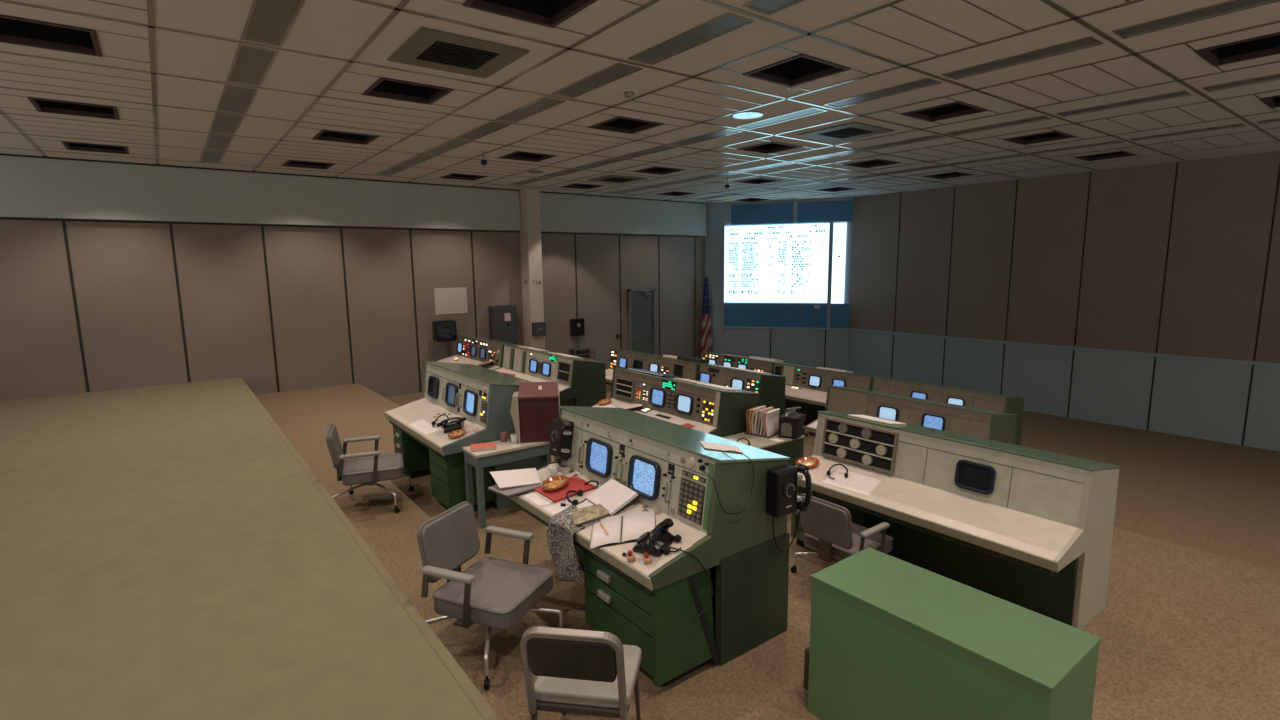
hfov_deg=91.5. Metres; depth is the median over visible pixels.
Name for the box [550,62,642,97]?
ceiling troffer
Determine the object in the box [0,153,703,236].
trim
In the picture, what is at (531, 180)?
ceiling troffer
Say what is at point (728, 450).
cable
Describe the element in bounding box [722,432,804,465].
base cabinet
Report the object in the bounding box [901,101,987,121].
recessed light
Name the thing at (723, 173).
ceiling troffer
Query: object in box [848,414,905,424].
document
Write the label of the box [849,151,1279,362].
wall
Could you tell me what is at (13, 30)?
recessed light
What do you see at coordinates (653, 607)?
console
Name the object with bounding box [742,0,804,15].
ceiling troffer
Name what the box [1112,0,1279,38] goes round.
ceiling troffer
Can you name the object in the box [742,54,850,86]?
recessed light
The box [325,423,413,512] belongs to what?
swivel armchair
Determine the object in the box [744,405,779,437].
folders
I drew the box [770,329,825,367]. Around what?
trim
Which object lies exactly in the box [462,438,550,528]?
side table
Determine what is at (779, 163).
ceiling troffer
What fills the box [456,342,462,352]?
monitor
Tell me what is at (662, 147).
ceiling troffer
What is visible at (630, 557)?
stamp
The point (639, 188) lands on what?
ceiling troffer
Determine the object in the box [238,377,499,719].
trim
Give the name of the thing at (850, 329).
trim
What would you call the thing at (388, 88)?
recessed light
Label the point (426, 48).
ceiling vent
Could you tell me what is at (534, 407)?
storage box
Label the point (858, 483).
sheet
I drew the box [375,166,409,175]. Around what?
ceiling troffer
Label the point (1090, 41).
ceiling troffer
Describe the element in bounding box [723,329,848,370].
trim
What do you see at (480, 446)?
booklet
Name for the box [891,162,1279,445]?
trim
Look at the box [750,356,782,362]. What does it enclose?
document
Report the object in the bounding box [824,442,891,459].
shelf
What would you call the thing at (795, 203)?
trim
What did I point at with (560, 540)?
jacket
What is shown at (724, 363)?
monitor
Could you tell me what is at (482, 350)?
monitor
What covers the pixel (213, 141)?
ceiling troffer
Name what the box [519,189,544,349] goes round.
column
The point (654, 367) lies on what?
monitor
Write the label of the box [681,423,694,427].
card
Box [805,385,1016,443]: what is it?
console
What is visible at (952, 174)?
recessed light
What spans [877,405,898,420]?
monitor
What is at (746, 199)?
recessed light
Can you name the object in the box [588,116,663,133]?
recessed light
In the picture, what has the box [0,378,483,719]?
floor
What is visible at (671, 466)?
switch plate
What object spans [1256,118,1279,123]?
ceiling troffer
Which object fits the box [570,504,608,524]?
folder
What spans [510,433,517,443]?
tumbler
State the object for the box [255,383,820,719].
floor
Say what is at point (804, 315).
trim
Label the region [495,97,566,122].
ceiling troffer
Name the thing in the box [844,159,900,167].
recessed light
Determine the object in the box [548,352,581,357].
document
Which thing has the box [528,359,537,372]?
monitor
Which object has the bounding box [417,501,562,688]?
swivel armchair
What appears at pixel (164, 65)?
ceiling
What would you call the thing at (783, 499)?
wall telephone
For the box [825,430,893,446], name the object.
shelf
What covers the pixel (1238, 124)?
ceiling troffer
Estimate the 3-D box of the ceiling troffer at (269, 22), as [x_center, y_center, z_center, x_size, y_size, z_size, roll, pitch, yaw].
[-2.936,-2.724,4.971,0.310,0.010,1.360,-7,11,-37]
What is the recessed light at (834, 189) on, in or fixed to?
in the ceiling
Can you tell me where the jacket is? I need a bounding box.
[547,505,599,582]
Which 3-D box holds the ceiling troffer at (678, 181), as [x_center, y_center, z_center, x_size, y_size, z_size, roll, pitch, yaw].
[0.697,-4.297,15.216,0.310,0.010,1.360,-7,11,-37]
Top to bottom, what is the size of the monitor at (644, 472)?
0.270 m
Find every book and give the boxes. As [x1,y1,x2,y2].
[564,479,638,527]
[589,511,655,548]
[663,355,676,358]
[677,356,708,363]
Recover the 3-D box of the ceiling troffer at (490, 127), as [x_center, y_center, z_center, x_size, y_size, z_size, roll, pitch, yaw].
[-2.337,-3.360,9.182,0.310,0.010,1.360,-7,11,-37]
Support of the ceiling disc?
attached to the ceiling
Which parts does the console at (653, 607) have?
panel, grab handle, drawer handle, drawer handle, grab handle, drawer, drawer, drawer, grab handle, grab handle, panel, panel, knob, panel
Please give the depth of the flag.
20.32 m
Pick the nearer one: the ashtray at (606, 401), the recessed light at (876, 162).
the ashtray at (606, 401)
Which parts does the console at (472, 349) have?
indicator panel, indicator panel, panel, panel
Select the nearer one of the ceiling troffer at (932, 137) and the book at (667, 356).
the ceiling troffer at (932, 137)
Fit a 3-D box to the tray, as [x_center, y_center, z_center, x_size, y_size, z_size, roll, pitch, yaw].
[1.614,0.862,8.177,0.360,0.200,0.340,7,11,40]
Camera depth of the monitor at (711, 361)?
16.46 m
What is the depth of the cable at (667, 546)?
3.82 m
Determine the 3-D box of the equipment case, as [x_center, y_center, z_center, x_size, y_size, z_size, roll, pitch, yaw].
[1.947,0.820,8.027,0.240,0.320,0.299,5,10,33]
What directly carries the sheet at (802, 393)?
on the console at (811, 379)
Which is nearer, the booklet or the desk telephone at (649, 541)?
the desk telephone at (649, 541)
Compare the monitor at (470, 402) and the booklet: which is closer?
the booklet
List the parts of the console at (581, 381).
blank panel, blank panel, blank panel, blank panel, panel, panel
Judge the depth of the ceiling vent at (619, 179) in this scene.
14.22 m
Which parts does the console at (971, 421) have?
panel, blank panel, panel, panel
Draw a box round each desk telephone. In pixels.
[437,417,466,432]
[622,518,673,556]
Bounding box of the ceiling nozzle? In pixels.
[787,87,800,92]
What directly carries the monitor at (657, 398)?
on the console at (718, 412)
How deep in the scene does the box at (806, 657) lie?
3.79 m
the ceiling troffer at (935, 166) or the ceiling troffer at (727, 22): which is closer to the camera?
the ceiling troffer at (727, 22)
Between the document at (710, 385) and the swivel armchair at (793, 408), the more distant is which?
the swivel armchair at (793, 408)
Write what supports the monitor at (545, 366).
on the console at (581, 381)
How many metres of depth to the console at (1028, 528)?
5.37 m
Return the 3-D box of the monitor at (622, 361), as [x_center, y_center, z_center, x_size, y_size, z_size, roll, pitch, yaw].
[-0.408,0.066,14.697,0.068,0.256,0.330,-7,11,-37]
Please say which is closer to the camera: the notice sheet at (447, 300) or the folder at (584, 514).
the folder at (584, 514)
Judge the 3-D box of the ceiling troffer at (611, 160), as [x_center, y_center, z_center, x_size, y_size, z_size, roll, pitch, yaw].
[-0.821,-3.829,12.198,0.310,0.010,1.360,-7,11,-37]
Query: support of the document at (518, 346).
on the console at (581, 381)
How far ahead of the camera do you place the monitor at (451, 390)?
7.36 m
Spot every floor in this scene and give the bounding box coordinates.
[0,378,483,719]
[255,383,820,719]
[385,392,1279,719]
[606,391,1279,660]
[608,391,1279,570]
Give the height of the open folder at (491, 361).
0.211 m
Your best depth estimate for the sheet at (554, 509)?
4.59 m
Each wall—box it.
[0,203,704,400]
[705,197,852,353]
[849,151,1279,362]
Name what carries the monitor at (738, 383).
on the console at (770, 388)
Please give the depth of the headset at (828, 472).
6.32 m
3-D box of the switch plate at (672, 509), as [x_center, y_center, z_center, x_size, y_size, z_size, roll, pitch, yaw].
[0.216,1.011,4.173,0.012,0.040,0.040,-7,11,-37]
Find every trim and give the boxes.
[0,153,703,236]
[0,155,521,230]
[62,221,695,391]
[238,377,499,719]
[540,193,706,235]
[722,202,832,327]
[723,326,848,330]
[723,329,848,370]
[725,200,853,327]
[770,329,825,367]
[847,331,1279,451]
[849,328,1279,366]
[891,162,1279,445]
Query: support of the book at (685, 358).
on the console at (625, 359)
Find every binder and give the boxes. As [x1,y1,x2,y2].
[488,468,540,497]
[534,475,598,502]
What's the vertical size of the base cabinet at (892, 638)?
0.840 m
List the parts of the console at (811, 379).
blank panel, panel, panel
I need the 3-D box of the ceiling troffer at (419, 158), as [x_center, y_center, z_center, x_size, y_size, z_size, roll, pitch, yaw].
[-4.168,-3.695,11.572,0.310,0.010,1.360,-7,11,-37]
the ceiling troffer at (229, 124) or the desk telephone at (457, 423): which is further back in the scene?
the ceiling troffer at (229, 124)
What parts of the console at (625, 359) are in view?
indicator panel, panel, indicator panel, panel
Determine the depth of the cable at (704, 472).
3.85 m
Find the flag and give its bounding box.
[701,274,712,358]
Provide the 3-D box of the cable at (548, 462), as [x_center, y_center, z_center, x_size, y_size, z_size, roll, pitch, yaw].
[-0.814,0.938,5.358,0.283,0.159,0.041,1,9,12]
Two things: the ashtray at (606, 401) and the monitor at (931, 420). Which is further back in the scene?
the ashtray at (606, 401)
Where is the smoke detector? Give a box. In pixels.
[619,88,638,97]
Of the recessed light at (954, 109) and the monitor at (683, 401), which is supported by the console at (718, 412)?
the monitor at (683, 401)
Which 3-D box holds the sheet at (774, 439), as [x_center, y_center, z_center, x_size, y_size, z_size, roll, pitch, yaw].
[1.724,1.008,7.857,0.120,0.003,0.150,-7,11,-37]
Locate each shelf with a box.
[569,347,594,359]
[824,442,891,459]
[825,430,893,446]
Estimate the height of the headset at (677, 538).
0.083 m
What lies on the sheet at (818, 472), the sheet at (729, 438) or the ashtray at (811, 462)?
the ashtray at (811, 462)
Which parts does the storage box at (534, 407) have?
lid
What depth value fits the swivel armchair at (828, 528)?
5.61 m
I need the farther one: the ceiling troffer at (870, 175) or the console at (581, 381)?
the ceiling troffer at (870, 175)
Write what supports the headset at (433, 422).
on the sheet at (421, 425)
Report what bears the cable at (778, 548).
hanging from the wall telephone at (783, 499)
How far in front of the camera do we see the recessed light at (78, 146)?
10.23 m
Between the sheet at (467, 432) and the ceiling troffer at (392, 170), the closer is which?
the sheet at (467, 432)
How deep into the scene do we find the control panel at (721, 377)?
12.12 m
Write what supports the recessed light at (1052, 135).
in the ceiling
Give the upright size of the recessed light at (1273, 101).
0.514 m
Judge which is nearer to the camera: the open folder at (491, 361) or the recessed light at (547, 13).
the recessed light at (547, 13)
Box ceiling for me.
[0,0,1279,202]
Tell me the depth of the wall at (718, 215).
20.20 m
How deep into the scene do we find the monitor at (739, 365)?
15.63 m
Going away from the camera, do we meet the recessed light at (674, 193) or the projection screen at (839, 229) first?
the recessed light at (674, 193)
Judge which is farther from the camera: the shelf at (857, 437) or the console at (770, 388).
the console at (770, 388)
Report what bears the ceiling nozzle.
attached to the ceiling
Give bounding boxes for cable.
[536,462,559,469]
[667,546,712,620]
[704,472,746,513]
[723,450,753,492]
[772,510,800,550]
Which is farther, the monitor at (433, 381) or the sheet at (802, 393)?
the sheet at (802, 393)
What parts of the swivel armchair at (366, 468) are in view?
backrest, arm post, arm post, leg, armrest, armrest, seat, arm post, arm post, leg, leg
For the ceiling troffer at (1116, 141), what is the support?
attached to the ceiling
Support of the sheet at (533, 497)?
on the console at (653, 607)
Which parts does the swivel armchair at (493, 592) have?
arm post, leg, armrest, backrest, arm post, leg, arm post, seat, armrest, arm post, leg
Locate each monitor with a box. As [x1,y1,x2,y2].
[428,376,439,398]
[432,318,456,341]
[445,382,457,406]
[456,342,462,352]
[463,389,477,415]
[470,345,476,356]
[479,347,486,358]
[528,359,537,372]
[541,362,550,376]
[585,438,612,477]
[618,357,627,368]
[627,455,660,500]
[633,360,642,368]
[649,363,658,371]
[649,387,665,406]
[675,393,692,413]
[698,372,710,382]
[708,359,716,364]
[722,361,731,366]
[730,378,744,389]
[737,363,746,368]
[808,375,821,386]
[831,378,845,386]
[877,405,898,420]
[910,391,927,399]
[921,413,945,429]
[946,397,964,405]
[954,460,995,494]
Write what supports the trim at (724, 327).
attached to the wall at (718, 215)
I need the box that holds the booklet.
[471,442,494,451]
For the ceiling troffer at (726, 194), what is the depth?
18.15 m
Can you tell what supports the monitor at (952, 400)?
on the console at (964, 397)
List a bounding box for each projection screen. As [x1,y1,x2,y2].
[724,223,829,302]
[831,223,846,302]
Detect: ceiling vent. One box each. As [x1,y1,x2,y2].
[387,27,529,78]
[587,175,647,183]
[799,122,893,141]
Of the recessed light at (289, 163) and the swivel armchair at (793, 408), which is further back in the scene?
the swivel armchair at (793, 408)
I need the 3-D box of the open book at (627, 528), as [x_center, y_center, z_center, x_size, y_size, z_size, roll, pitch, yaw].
[-0.110,1.124,4.141,0.438,0.125,0.336,0,8,2]
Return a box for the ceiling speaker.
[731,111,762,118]
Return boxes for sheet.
[409,419,437,434]
[434,287,467,314]
[440,357,465,362]
[465,428,478,434]
[498,370,525,378]
[524,493,551,505]
[544,502,571,514]
[598,404,615,407]
[700,441,743,452]
[729,438,747,443]
[769,438,784,441]
[786,389,823,398]
[798,461,830,480]
[822,468,881,495]
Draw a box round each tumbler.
[500,431,507,441]
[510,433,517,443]
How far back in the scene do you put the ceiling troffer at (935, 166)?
13.40 m
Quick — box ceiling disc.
[528,170,543,172]
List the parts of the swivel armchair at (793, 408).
armrest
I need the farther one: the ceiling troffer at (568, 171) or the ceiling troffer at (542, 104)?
the ceiling troffer at (568, 171)
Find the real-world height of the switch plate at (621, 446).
0.070 m
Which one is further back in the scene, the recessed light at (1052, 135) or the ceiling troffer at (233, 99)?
the recessed light at (1052, 135)
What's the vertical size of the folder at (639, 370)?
0.066 m
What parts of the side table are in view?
leg, leg, leg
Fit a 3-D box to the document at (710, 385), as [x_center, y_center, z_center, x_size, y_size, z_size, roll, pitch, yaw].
[1.073,0.364,8.479,0.296,0.066,0.550,-8,11,-39]
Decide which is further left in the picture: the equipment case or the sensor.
the sensor
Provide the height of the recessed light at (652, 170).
0.514 m
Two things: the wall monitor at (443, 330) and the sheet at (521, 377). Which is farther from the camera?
the wall monitor at (443, 330)
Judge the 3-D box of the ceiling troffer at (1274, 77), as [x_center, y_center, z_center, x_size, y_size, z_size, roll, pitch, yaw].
[7.107,-3.125,6.849,0.310,0.010,1.360,-7,11,-37]
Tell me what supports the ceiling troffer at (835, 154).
attached to the ceiling
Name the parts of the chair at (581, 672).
leg, backrest, seat frame, seat, leg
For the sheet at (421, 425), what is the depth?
6.99 m
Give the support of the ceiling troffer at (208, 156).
attached to the ceiling
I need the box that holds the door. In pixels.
[627,288,655,354]
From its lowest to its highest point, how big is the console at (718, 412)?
1.385 m
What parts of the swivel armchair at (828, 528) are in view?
arm post, leg, backrest, seat, arm post, armrest, arm post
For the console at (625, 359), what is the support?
on the floor at (1231, 601)
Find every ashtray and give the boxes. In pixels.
[448,429,465,438]
[541,475,568,490]
[597,398,611,404]
[796,456,818,467]
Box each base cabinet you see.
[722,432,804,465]
[808,547,1101,719]
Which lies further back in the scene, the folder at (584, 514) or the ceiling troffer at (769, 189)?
the ceiling troffer at (769, 189)
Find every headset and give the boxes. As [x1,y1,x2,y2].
[431,414,448,426]
[566,490,586,504]
[660,534,681,554]
[827,464,847,478]
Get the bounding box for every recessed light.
[0,14,102,56]
[27,97,119,119]
[61,141,128,154]
[282,160,334,169]
[312,129,379,144]
[362,77,453,104]
[440,173,487,180]
[463,0,597,27]
[498,151,556,161]
[562,183,603,188]
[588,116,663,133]
[633,166,684,174]
[656,191,695,195]
[734,198,769,201]
[736,178,781,183]
[737,141,802,153]
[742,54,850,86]
[817,187,856,191]
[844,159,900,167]
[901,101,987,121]
[923,172,973,178]
[1003,131,1075,144]
[1074,151,1136,160]
[1194,32,1279,66]
[1259,95,1279,107]
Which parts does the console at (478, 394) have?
drawer, drawer, drawer, panel, drawer, drawer, drawer, panel, panel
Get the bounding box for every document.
[518,346,548,351]
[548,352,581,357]
[673,378,709,383]
[697,383,741,390]
[721,366,770,373]
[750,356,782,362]
[817,367,852,372]
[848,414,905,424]
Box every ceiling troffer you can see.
[199,150,224,162]
[203,134,232,150]
[209,113,243,134]
[216,85,257,113]
[226,44,277,86]
[240,0,304,46]
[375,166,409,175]
[396,154,435,166]
[422,140,468,154]
[454,121,510,140]
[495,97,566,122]
[508,178,544,185]
[539,169,581,177]
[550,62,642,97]
[575,158,623,169]
[612,187,649,192]
[616,145,676,158]
[627,12,753,64]
[646,180,690,186]
[669,128,742,145]
[687,172,736,179]
[697,194,733,199]
[733,188,777,194]
[735,162,793,171]
[736,107,827,129]
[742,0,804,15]
[776,182,823,188]
[791,150,861,161]
[823,78,941,107]
[823,174,880,181]
[859,135,945,150]
[880,165,947,174]
[942,36,1103,79]
[945,116,1051,135]
[948,154,1026,165]
[1029,140,1123,154]
[1056,90,1191,116]
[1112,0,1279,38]
[1130,123,1245,140]
[1202,73,1279,91]
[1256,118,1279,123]
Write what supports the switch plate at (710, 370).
attached to the console at (770, 388)
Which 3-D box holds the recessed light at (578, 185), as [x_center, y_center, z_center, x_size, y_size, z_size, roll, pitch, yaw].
[-1.437,-4.559,15.464,0.784,0.514,0.784,-7,11,-37]
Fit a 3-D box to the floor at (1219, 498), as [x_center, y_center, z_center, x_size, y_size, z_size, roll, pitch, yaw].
[6.847,1.952,13.226,7.700,0.600,18.160,-7,11,-37]
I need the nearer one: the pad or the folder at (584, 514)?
the folder at (584, 514)
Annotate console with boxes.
[384,361,544,511]
[436,335,527,369]
[494,345,605,411]
[509,406,789,686]
[591,368,758,436]
[606,348,714,384]
[697,363,785,415]
[702,352,787,373]
[773,362,883,426]
[791,411,1120,629]
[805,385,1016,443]
[871,377,1024,445]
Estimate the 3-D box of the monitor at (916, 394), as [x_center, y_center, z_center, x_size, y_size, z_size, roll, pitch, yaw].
[5.351,0.736,11.979,0.068,0.256,0.330,-7,11,-37]
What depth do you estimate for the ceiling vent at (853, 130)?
9.48 m
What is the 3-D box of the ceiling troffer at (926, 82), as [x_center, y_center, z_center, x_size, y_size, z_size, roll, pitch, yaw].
[2.843,-3.159,7.417,0.310,0.010,1.360,-7,11,-37]
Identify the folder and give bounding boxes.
[476,360,493,365]
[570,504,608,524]
[628,368,675,376]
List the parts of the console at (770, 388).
panel, indicator panel, panel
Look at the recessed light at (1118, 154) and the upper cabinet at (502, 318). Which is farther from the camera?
the upper cabinet at (502, 318)
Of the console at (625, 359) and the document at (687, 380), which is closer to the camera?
the document at (687, 380)
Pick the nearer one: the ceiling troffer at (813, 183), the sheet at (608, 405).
the sheet at (608, 405)
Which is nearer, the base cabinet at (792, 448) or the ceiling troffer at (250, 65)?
the ceiling troffer at (250, 65)
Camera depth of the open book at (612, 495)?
4.49 m
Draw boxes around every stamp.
[627,550,634,562]
[643,552,651,564]
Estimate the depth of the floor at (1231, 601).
6.38 m
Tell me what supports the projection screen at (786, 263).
attached to the wall at (718, 215)
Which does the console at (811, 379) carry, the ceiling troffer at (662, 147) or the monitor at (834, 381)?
the monitor at (834, 381)
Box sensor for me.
[480,151,486,164]
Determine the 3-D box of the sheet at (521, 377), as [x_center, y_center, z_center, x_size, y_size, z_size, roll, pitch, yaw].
[-2.652,0.329,12.362,0.300,0.070,1.400,-7,11,-37]
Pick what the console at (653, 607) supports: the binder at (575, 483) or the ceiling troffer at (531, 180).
the binder at (575, 483)
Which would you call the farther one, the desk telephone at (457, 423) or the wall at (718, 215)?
the wall at (718, 215)
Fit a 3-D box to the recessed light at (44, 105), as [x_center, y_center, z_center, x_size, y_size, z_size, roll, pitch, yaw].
[-6.904,-3.321,7.608,0.784,0.514,0.784,-7,11,-37]
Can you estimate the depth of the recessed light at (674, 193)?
17.59 m
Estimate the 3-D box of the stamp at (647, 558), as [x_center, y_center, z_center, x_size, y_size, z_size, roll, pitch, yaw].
[0.045,1.180,3.730,0.055,0.075,0.052,-9,12,-44]
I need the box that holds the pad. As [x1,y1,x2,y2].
[619,404,642,410]
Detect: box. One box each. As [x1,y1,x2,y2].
[510,381,559,442]
[532,322,545,335]
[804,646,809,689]
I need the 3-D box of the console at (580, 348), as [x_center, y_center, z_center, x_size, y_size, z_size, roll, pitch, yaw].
[-1.641,0.184,17.780,0.664,1.055,0.320,-7,11,-37]
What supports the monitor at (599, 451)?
on the console at (653, 607)
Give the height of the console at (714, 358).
1.385 m
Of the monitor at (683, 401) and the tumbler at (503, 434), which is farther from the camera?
the monitor at (683, 401)
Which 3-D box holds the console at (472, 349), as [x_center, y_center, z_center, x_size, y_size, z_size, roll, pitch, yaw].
[-3.616,0.210,14.276,1.231,1.385,2.582,-7,11,-37]
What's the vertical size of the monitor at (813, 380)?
0.256 m
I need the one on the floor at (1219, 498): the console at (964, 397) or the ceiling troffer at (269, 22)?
the console at (964, 397)
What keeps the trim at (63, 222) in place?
attached to the wall at (124, 278)
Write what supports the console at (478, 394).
on the floor at (766, 682)
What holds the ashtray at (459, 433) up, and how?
on the console at (478, 394)
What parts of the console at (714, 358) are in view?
indicator panel, indicator panel, panel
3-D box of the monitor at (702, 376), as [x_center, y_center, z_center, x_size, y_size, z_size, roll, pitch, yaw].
[1.296,0.378,12.473,0.068,0.256,0.330,-7,11,-37]
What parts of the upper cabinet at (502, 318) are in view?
label plate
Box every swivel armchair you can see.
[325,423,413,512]
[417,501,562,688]
[785,407,807,436]
[791,493,893,572]
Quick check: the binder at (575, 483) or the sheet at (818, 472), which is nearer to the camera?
the binder at (575, 483)
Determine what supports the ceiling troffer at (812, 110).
attached to the ceiling
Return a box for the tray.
[744,432,778,437]
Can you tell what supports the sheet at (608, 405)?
on the console at (718, 412)
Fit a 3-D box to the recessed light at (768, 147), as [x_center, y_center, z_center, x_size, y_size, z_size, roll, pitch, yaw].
[2.226,-3.890,10.683,0.784,0.514,0.784,-7,11,-37]
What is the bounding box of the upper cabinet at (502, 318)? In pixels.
[488,305,517,343]
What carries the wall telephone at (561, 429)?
attached to the console at (653, 607)
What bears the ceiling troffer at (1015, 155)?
attached to the ceiling
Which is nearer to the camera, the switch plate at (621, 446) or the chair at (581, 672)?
the chair at (581, 672)
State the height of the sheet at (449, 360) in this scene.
0.070 m
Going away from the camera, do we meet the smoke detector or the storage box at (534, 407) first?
the storage box at (534, 407)
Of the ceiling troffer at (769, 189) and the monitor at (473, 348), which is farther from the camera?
the ceiling troffer at (769, 189)
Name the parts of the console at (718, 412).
panel, indicator panel, desk panel, indicator panel, desk panel, legend panel, panel, indicator panel, panel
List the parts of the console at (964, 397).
panel, panel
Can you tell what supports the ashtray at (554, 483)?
on the binder at (575, 483)
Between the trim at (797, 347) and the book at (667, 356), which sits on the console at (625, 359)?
the book at (667, 356)
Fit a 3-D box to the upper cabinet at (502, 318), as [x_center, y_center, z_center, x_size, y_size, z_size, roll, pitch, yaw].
[-3.553,-0.909,16.229,0.700,1.020,0.215,-7,11,-37]
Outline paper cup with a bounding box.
[547,464,557,476]
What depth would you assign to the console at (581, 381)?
11.24 m
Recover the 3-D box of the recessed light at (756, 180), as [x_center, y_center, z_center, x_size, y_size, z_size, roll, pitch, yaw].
[2.827,-4.526,14.895,0.784,0.514,0.784,-7,11,-37]
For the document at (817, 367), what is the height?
0.103 m
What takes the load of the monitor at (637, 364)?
on the console at (625, 359)
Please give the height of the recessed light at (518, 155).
0.514 m
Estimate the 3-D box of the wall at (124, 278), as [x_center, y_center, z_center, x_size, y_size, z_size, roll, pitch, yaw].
[-4.976,-1.095,15.408,17.670,6.265,0.250,-7,11,-37]
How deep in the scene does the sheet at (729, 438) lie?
7.81 m
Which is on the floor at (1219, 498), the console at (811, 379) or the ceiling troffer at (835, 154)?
the console at (811, 379)
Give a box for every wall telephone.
[549,418,573,461]
[570,318,584,347]
[766,464,811,517]
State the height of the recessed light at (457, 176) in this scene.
0.514 m
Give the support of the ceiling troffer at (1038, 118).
attached to the ceiling
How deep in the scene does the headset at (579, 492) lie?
4.62 m
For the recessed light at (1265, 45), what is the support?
in the ceiling
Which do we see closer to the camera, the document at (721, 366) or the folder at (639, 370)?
the folder at (639, 370)
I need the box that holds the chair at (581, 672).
[520,626,640,719]
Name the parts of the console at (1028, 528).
drawer, panel, drawer, panel, panel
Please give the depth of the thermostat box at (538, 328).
16.35 m
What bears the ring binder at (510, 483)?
on the console at (653, 607)
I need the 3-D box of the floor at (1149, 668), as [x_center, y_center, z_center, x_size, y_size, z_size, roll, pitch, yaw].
[0.231,2.078,8.175,2.990,0.600,18.160,-7,11,-37]
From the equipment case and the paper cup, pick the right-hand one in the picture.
the equipment case
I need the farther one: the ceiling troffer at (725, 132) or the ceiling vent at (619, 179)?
the ceiling vent at (619, 179)
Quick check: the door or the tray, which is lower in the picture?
the tray
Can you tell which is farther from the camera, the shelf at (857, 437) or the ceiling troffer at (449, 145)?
the ceiling troffer at (449, 145)
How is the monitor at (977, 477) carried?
on the console at (1028, 528)
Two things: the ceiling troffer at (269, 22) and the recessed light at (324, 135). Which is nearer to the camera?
the ceiling troffer at (269, 22)
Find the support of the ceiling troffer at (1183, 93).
attached to the ceiling
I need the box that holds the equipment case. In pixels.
[778,409,803,438]
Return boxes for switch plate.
[619,444,624,454]
[668,463,674,475]
[670,507,674,514]
[708,368,718,372]
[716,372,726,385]
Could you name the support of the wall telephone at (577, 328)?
attached to the wall at (124, 278)

